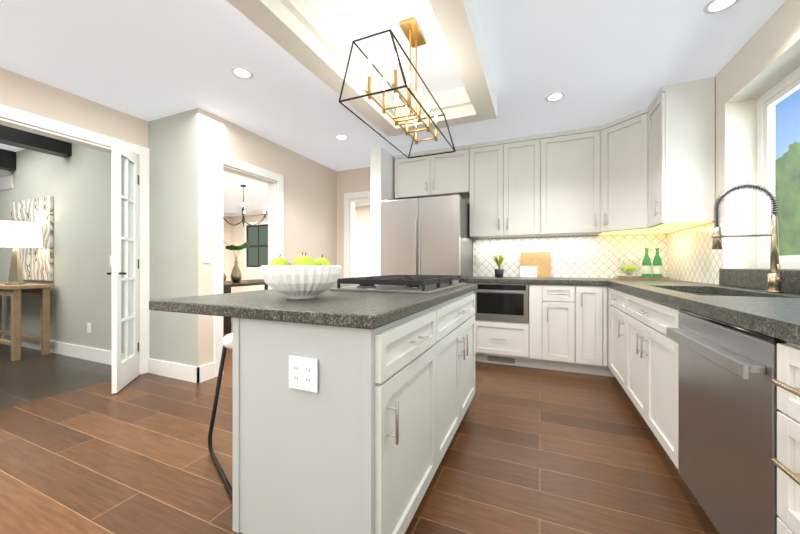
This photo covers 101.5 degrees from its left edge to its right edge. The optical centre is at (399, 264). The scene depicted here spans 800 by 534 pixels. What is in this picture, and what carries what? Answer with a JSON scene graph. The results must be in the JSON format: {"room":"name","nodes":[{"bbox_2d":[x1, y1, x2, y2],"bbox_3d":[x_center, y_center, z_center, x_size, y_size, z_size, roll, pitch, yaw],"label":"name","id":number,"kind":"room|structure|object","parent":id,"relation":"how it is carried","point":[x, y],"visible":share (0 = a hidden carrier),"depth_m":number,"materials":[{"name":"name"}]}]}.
{"room":"kitchen","nodes":[
{"label":"kitchen","id":0,"kind":"room"},
{"bbox_2d":[0,143,24,151],"bbox_3d":[-5.839,-1.536,2.472,5.319,0.060,4.033,0,0,23],"label":"ceiling","id":1,"kind":"structure","parent":0,"point":[9,147],"depth_m":4.22,"materials":[{"name":"white paint"}]},
{"bbox_2d":[0,149,15,170],"bbox_3d":[-5.958,-1.387,2.599,0.180,0.233,3.891,0,0,23],"label":"beam","id":2,"kind":"structure","parent":1,"relation":"attached to","point":[7,160],"depth_m":4.29,"materials":[{"name":"black wood"}]},
{"bbox_2d":[0,125,71,157],"bbox_3d":[-4.662,-1.387,2.044,0.180,0.233,3.891,0,0,23],"label":"beam","id":3,"kind":"structure","parent":1,"relation":"attached to","point":[10,136],"depth_m":3.53,"materials":[{"name":"black black-stained wood"}]},
{"bbox_2d":[0,344,111,409],"bbox_3d":[-5.764,1.084,2.571,5.379,0.050,4.033,0,0,23],"label":"floor","id":4,"kind":"structure","parent":0,"point":[31,375],"depth_m":3.13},
{"bbox_2d":[0,282,54,360],"bbox_3d":[-4.813,0.644,3.992,1.410,0.830,0.355,0,0,23],"label":"console table","id":5,"kind":"object","parent":4,"relation":"on","point":[14,292],"visible":1,"depth_m":3.79,"materials":[{"name":"brown wood"}]},
{"bbox_2d":[0,220,42,284],"bbox_3d":[-4.450,-0.132,3.785,0.430,0.719,0.430,0,0,23],"label":"table lamp","id":6,"kind":"object","parent":5,"relation":"on","point":[16,234],"visible":1,"depth_m":3.74,"materials":[{"name":"fabric"}]},
{"bbox_2d":[0,67,147,147],"bbox_3d":[-3.315,-0.180,1.458,0.120,2.478,3.913,0,0,23],"label":"wall","id":7,"kind":"structure","parent":0,"point":[23,93],"depth_m":2.69,"materials":[{"name":"beige paint"}]},
{"bbox_2d":[0,104,148,374],"bbox_3d":[-2.777,-0.046,2.713,0.160,2.210,1.185,0,0,23],"label":"door frame","id":8,"kind":"structure","parent":7,"relation":"attached to","point":[7,112],"depth_m":3.15,"materials":[{"name":"white wood"}]},
{"bbox_2d":[107,138,138,393],"bbox_3d":[-2.421,0.006,2.892,0.361,2.090,0.370,0,0,23],"label":"door leaf","id":9,"kind":"structure","parent":7,"relation":"in","point":[125,371],"depth_m":2.87,"materials":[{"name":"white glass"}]},
{"bbox_2d":[0,108,197,366],"bbox_3d":[-4.632,-0.741,4.215,6.167,3.600,0.120,0,0,23],"label":"wall","id":10,"kind":"structure","parent":0,"point":[77,185],"depth_m":3.54,"materials":[{"name":"grey paint"}]},
{"bbox_2d":[0,175,12,190],"bbox_3d":[-5.416,-1.116,4.476,0.480,0.170,0.015,0,0,23],"label":"air vent","id":11,"kind":"object","parent":10,"relation":"in","point":[6,183],"visible":1,"depth_m":4.44,"materials":[{"name":"white"}]},
{"bbox_2d":[11,196,52,280],"bbox_3d":[-4.685,-0.321,4.152,1.040,1.020,0.033,0,0,23],"label":"canvas art","id":12,"kind":"object","parent":10,"relation":"attached to","point":[36,263],"visible":0.69,"depth_m":4.04},
{"bbox_2d":[2,334,128,364],"bbox_3d":[-4.994,0.989,4.296,5.199,0.140,0.016,0,0,23],"label":"baseboard","id":13,"kind":"structure","parent":10,"relation":"attached to","point":[77,351],"depth_m":3.75,"materials":[{"name":"white wood"}]},
{"bbox_2d":[87,323,90,332],"bbox_3d":[-3.466,0.702,3.644,0.070,0.115,0.009,0,0,23],"label":"electrical outlet","id":14,"kind":"object","parent":10,"relation":"attached to","point":[88,327],"visible":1,"depth_m":3.64,"materials":[{"name":"white plastic"}]},
{"bbox_2d":[148,358,202,382],"bbox_3d":[-2.146,0.989,3.086,0.748,0.140,0.033,0,0,23],"label":"baseboard","id":15,"kind":"structure","parent":10,"relation":"attached to","point":[189,373],"depth_m":3.05,"materials":[{"name":"white wood"}]},
{"bbox_2d":[223,216,230,280],"bbox_3d":[-5.610,-0.180,7.073,0.120,2.478,4.367,0,0,23],"label":"wall","id":16,"kind":"structure","parent":0,"point":[226,252],"depth_m":8.97,"materials":[{"name":"beige paint"}]},
{"bbox_2d":[198,108,336,366],"bbox_3d":[-1.443,-0.180,3.972,0.120,2.478,2.182,0,0,23],"label":"wall","id":17,"kind":"structure","parent":0,"point":[310,207],"depth_m":3.76,"materials":[{"name":"beige paint"}]},
{"bbox_2d":[203,251,209,262],"bbox_3d":[-1.782,-0.074,3.012,0.009,0.116,0.070,0,0,23],"label":"switch plate","id":18,"kind":"object","parent":17,"relation":"attached to","point":[206,256],"visible":1,"depth_m":3.01,"materials":[{"name":"white plastic"}]},
{"bbox_2d":[214,152,283,376],"bbox_3d":[-1.637,-0.003,3.519,0.160,2.125,0.901,0,0,23],"label":"door frame","id":19,"kind":"structure","parent":17,"relation":"attached to","point":[275,218],"depth_m":3.28,"materials":[{"name":"white wood"}]},
{"bbox_2d":[231,206,369,292],"bbox_3d":[-2.461,-0.180,8.166,5.051,2.478,0.120,0,0,23],"label":"wall","id":20,"kind":"structure","parent":0,"point":[362,241],"depth_m":8.53,"materials":[{"name":"beige paint"}]},
{"bbox_2d":[244,221,267,269],"bbox_3d":[-3.732,-0.501,8.628,1.010,1.280,0.029,0,0,23],"label":"dining window","id":21,"kind":"structure","parent":20,"relation":"in","point":[256,255],"depth_m":8.66,"materials":[{"name":"white wood"}]},
{"bbox_2d":[230,201,369,216],"bbox_3d":[-2.444,-1.374,8.052,4.931,0.090,0.077,0,0,23],"label":"crown molding","id":22,"kind":"structure","parent":20,"relation":"attached to","point":[359,204],"depth_m":8.56,"materials":[{"name":"white paint"}]},
{"bbox_2d":[0,317,718,533],"bbox_3d":[-2.085,1.084,3.437,9.463,0.050,8.520,0,0,23],"label":"floor","id":23,"kind":"structure","parent":0,"point":[530,450],"depth_m":1.73,"materials":[{"name":"brown wood"}]},
{"bbox_2d":[208,333,232,501],"bbox_3d":[-0.752,0.711,1.751,0.382,0.694,0.602,0,0,-41],"label":"bar stool","id":24,"kind":"object","parent":23,"relation":"on","point":[227,340],"visible":0.42,"depth_m":1.81,"materials":[{"name":"black metal"}]},
{"bbox_2d":[223,240,267,333],"bbox_3d":[-2.755,0.286,6.019,1.100,1.547,1.900,0,0,23],"label":"dining table","id":25,"kind":"object","parent":23,"relation":"on","point":[236,277],"visible":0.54,"depth_m":5.55,"materials":[{"name":"brown wood"}]},
{"bbox_2d":[233,302,444,533],"bbox_3d":[-0.207,0.623,1.365,0.585,0.872,0.653,0,0,23],"label":"base cabinet","id":26,"kind":"object","parent":23,"relation":"on","point":[341,430],"depth_m":1.08,"materials":[{"name":"paint"}]},
{"bbox_2d":[149,283,477,329],"bbox_3d":[-0.221,0.165,1.904,1.040,0.041,1.682,0,0,23],"label":"countertop","id":27,"kind":"structure","parent":26,"relation":"on","point":[361,310],"depth_m":1.22,"materials":[{"name":"grey stone"}]},
{"bbox_2d":[260,252,341,298],"bbox_3d":[-0.426,0.043,1.422,0.341,0.200,0.339,0,0,23],"label":"bowl","id":28,"kind":"object","parent":27,"relation":"on","point":[304,277],"visible":1,"depth_m":1.31,"materials":[{"name":"white ceramic"}]},
{"bbox_2d":[330,275,465,293],"bbox_3d":[0.048,0.110,2.133,0.580,0.066,0.900,0,0,23],"label":"gas cooktop","id":29,"kind":"object","parent":27,"relation":"in","point":[420,284],"visible":1,"depth_m":1.82,"materials":[{"name":"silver metal"}]},
{"bbox_2d":[381,194,472,282],"bbox_3d":[0.341,0.151,3.944,0.925,1.815,0.770,0,0,23],"label":"fridge","id":30,"kind":"object","parent":23,"relation":"on","point":[426,236],"visible":0.56,"depth_m":3.60,"materials":[{"name":"silver metal"}]},
{"bbox_2d":[445,291,474,452],"bbox_3d":[0.089,0.623,2.058,0.585,0.872,1.086,0,0,23],"label":"base cabinet","id":31,"kind":"object","parent":23,"relation":"on","point":[459,311],"depth_m":1.90,"materials":[{"name":"paint"}]},
{"bbox_2d":[475,320,529,366],"bbox_3d":[1.164,0.824,3.699,0.570,0.470,0.626,0,0,23],"label":"base cabinet","id":32,"kind":"object","parent":23,"relation":"on","point":[498,342],"depth_m":3.42,"materials":[{"name":"paint"}]},
{"bbox_2d":[473,283,528,322],"bbox_3d":[1.141,0.392,3.646,0.562,0.390,0.608,0,0,23],"label":"oven","id":33,"kind":"object","parent":32,"relation":"in","point":[502,302],"visible":0.83,"depth_m":3.39,"materials":[{"name":"silver metal"}]},
{"bbox_2d":[529,284,585,373],"bbox_3d":[1.643,0.628,3.494,0.473,0.862,0.626,0,0,23],"label":"base cabinet","id":34,"kind":"object","parent":23,"relation":"on","point":[565,328],"depth_m":3.21,"materials":[{"name":"paint"}]},
{"bbox_2d":[463,276,689,285],"bbox_3d":[1.716,0.169,3.457,1.982,0.050,0.636,0,0,23],"label":"countertop","id":35,"kind":"structure","parent":34,"relation":"on","point":[553,281],"depth_m":3.27,"materials":[{"name":"grey stone"}]},
{"bbox_2d":[489,250,508,277],"bbox_3d":[1.135,-0.017,3.764,0.309,0.320,0.328,0,0,23],"label":"potted plant","id":36,"kind":"object","parent":35,"relation":"on","point":[499,272],"visible":1,"depth_m":3.73,"materials":[{"name":"green plant"}]},
{"bbox_2d":[520,252,549,277],"bbox_3d":[1.571,-0.004,3.800,0.320,0.299,0.066,0,0,23],"label":"cutting board","id":37,"kind":"object","parent":35,"relation":"on","point":[534,264],"visible":0.88,"depth_m":3.79,"materials":[{"name":"brown wood"}]},
{"bbox_2d":[613,247,669,280],"bbox_3d":[2.348,-0.016,3.200,0.400,0.318,0.240,0,0,23],"label":"tray","id":38,"kind":"object","parent":35,"relation":"on","point":[651,271],"visible":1,"depth_m":3.16,"materials":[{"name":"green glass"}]},
{"bbox_2d":[586,285,609,375],"bbox_3d":[1.898,0.628,3.385,0.323,0.862,0.626,0,0,23],"label":"base cabinet","id":39,"kind":"object","parent":23,"relation":"on","point":[596,296],"depth_m":3.07,"materials":[{"name":"paint"}]},
{"bbox_2d":[608,287,679,388],"bbox_3d":[2.078,0.628,2.580,0.626,0.862,0.743,0,0,23],"label":"base cabinet","id":40,"kind":"object","parent":23,"relation":"on","point":[625,309],"depth_m":2.42,"materials":[{"name":"paint"}]},
{"bbox_2d":[624,327,677,468],"bbox_3d":[1.757,0.759,1.830,0.626,0.600,1.005,0,0,23],"label":"base cabinet","id":41,"kind":"object","parent":23,"relation":"on","point":[642,356],"depth_m":1.82,"materials":[{"name":"paint"}]},
{"bbox_2d":[667,309,785,533],"bbox_3d":[1.401,0.628,1.073,0.675,0.862,0.657,0,0,23],"label":"dishwasher","id":42,"kind":"object","parent":23,"relation":"on","point":[727,421],"visible":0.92,"depth_m":1.08,"materials":[{"name":"silver metal"}]},
{"bbox_2d":[771,342,799,533],"bbox_3d":[1.196,0.628,0.518,0.626,0.862,0.518,0,0,23],"label":"base cabinet","id":43,"kind":"object","parent":23,"relation":"on","point":[787,462],"depth_m":0.83,"materials":[{"name":"paint"}]},
{"bbox_2d":[607,281,799,345],"bbox_3d":[1.164,0.258,0.456,0.636,0.227,5.314,0,0,23],"label":"countertop","id":44,"kind":"structure","parent":43,"relation":"on","point":[776,315],"depth_m":1.29,"materials":[{"name":"grey stone"}]},
{"bbox_2d":[711,183,784,292],"bbox_3d":[1.839,-0.146,1.724,0.284,0.579,0.108,0,0,23],"label":"faucet","id":45,"kind":"object","parent":44,"relation":"on","point":[776,279],"visible":1,"depth_m":1.70,"materials":[{"name":"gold metal"}]},
{"bbox_2d":[0,0,785,212],"bbox_3d":[-2.085,-1.449,3.437,9.463,0.060,8.520,0,0,23],"label":"ceiling","id":46,"kind":"structure","parent":0,"point":[599,62],"depth_m":2.27,"materials":[{"name":"white paint"}]},
{"bbox_2d":[231,67,252,78],"bbox_3d":[-1.165,-1.415,2.413,0.150,0.005,0.150,0,0,23],"label":"recessed light","id":47,"kind":"object","parent":46,"relation":"in","point":[242,72],"visible":1,"depth_m":2.40,"materials":[{"name":"white plastic"}]},
{"bbox_2d":[223,185,266,226],"bbox_3d":[-2.787,-1.059,5.815,0.862,0.718,0.879,0,0,23],"label":"dining chandelier","id":48,"kind":"object","parent":46,"relation":"hanging from","point":[243,212],"visible":0.88,"depth_m":5.80,"materials":[{"name":"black metal"}]},
{"bbox_2d":[335,135,348,139],"bbox_3d":[-0.646,-1.415,3.626,0.150,0.005,0.150,0,0,23],"label":"recessed light","id":49,"kind":"object","parent":46,"relation":"in","point":[341,137],"visible":1,"depth_m":3.63,"materials":[{"name":"white plastic"}]},
{"bbox_2d":[227,0,496,136],"bbox_3d":[-0.057,-1.311,1.944,0.987,0.216,2.030,0,0,23],"label":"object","id":50,"kind":"object","parent":46,"relation":"attached to","point":[307,35],"visible":0.81,"depth_m":1.98,"materials":[{"name":"white paint"}]},
{"bbox_2d":[338,17,455,158],"bbox_3d":[0.047,-1.117,2.003,0.373,0.602,0.950,0,0,23],"label":"linear chandelier","id":51,"kind":"object","parent":46,"relation":"hanging from","point":[412,31],"visible":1,"depth_m":1.93,"materials":[{"name":"gold metal"}]},
{"bbox_2d":[545,92,564,101],"bbox_3d":[1.308,-1.415,2.758,0.150,0.005,0.150,0,0,23],"label":"recessed light","id":52,"kind":"object","parent":46,"relation":"in","point":[553,97],"visible":1,"depth_m":2.76,"materials":[{"name":"white plastic"}]},
{"bbox_2d":[703,0,738,13],"bbox_3d":[1.744,-1.415,1.770,0.150,0.005,0.150,0,0,23],"label":"recessed light","id":53,"kind":"object","parent":46,"relation":"in","point":[714,6],"visible":1,"depth_m":1.78,"materials":[{"name":"white plastic"}]},
{"bbox_2d":[337,167,664,278],"bbox_3d":[0.868,-0.180,4.235,4.162,2.478,0.120,0,0,23],"label":"wall","id":54,"kind":"structure","parent":0,"point":[353,180],"depth_m":4.90,"materials":[{"name":"beige paint"}]},
{"bbox_2d":[344,191,369,277],"bbox_3d":[-0.430,-0.006,4.779,0.830,2.130,0.140,0,0,23],"label":"door frame","id":55,"kind":"structure","parent":54,"relation":"attached to","point":[349,198],"depth_m":4.86,"materials":[{"name":"white wood"}]},
{"bbox_2d":[370,147,396,275],"bbox_3d":[-0.167,-0.179,4.255,0.145,2.476,0.653,0,0,23],"label":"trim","id":56,"kind":"structure","parent":54,"relation":"attached to","point":[382,174],"depth_m":3.97,"materials":[{"name":"white wood"}]},
{"bbox_2d":[395,145,466,199],"bbox_3d":[0.433,-1.138,4.177,0.961,0.555,0.321,0,0,23],"label":"upper cabinet","id":57,"kind":"object","parent":54,"relation":"attached to","point":[440,174],"depth_m":4.02,"materials":[{"name":"paint"}]},
{"bbox_2d":[467,136,530,238],"bbox_3d":[1.256,-0.873,3.825,0.825,1.085,0.321,0,0,23],"label":"upper cabinet","id":58,"kind":"object","parent":54,"relation":"attached to","point":[498,172],"depth_m":3.71,"materials":[{"name":"paint"}]},
{"bbox_2d":[531,126,606,236],"bbox_3d":[1.836,-0.873,3.555,0.686,1.085,0.361,0,0,23],"label":"upper cabinet","id":59,"kind":"object","parent":54,"relation":"attached to","point":[564,164],"depth_m":3.45,"materials":[{"name":"paint"}]},
{"bbox_2d":[473,220,724,284],"bbox_3d":[1.622,-0.090,3.235,1.987,0.467,1.123,0,0,23],"label":"tile panel","id":60,"kind":"object","parent":54,"relation":"attached to","point":[690,254],"visible":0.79,"depth_m":3.54,"materials":[{"name":"white tile"}]},
{"bbox_2d":[476,254,481,262],"bbox_3d":[0.992,-0.079,4.097,0.070,0.115,0.009,0,0,23],"label":"outlet","id":61,"kind":"object","parent":60,"relation":"attached to","point":[478,256],"depth_m":4.10,"materials":[{"name":"white plastic"}]},
{"bbox_2d":[568,253,574,262],"bbox_3d":[1.939,-0.079,3.692,0.070,0.115,0.009,0,0,23],"label":"outlet","id":62,"kind":"object","parent":60,"relation":"attached to","point":[571,257],"depth_m":3.69,"materials":[{"name":"white plastic"}]},
{"bbox_2d":[669,0,799,283],"bbox_3d":[1.693,-0.180,0.568,0.240,2.478,6.215,0,0,23],"label":"wall","id":63,"kind":"structure","parent":0,"point":[764,59],"depth_m":2.27,"materials":[{"name":"white paint"}]},
{"bbox_2d":[599,109,680,234],"bbox_3d":[2.325,-0.873,3.179,0.643,1.085,0.667,0,0,23],"label":"upper cabinet","id":64,"kind":"object","parent":63,"relation":"attached to","point":[621,139],"depth_m":3.14,"materials":[{"name":"paint"}]},
{"bbox_2d":[643,77,714,228],"bbox_3d":[2.281,-0.873,2.719,0.363,1.085,0.425,0,0,23],"label":"upper cabinet","id":65,"kind":"object","parent":63,"relation":"attached to","point":[650,169],"depth_m":2.54,"materials":[{"name":"paint"}]},
{"bbox_2d":[719,269,799,293],"bbox_3d":[2.080,0.084,1.612,0.200,0.118,1.498,0,0,23],"label":"sill","id":66,"kind":"structure","parent":63,"relation":"attached to","point":[751,278],"depth_m":1.93,"materials":[{"name":"grey stone"}]},
{"bbox_2d":[757,66,799,268],"bbox_3d":[2.200,-0.562,1.560,0.060,1.174,1.500,0,0,23],"label":"window","id":67,"kind":"structure","parent":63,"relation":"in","point":[778,92],"depth_m":2.16,"materials":[{"name":"clear glass"}]},
{"label":"outside","id":68,"kind":"structure","parent":0,"visible":0},
{"bbox_2d":[775,89,799,255],"bbox_3d":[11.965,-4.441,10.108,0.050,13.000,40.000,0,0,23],"label":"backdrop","id":69,"kind":"structure","parent":68,"point":[789,161],"depth_m":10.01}
]}

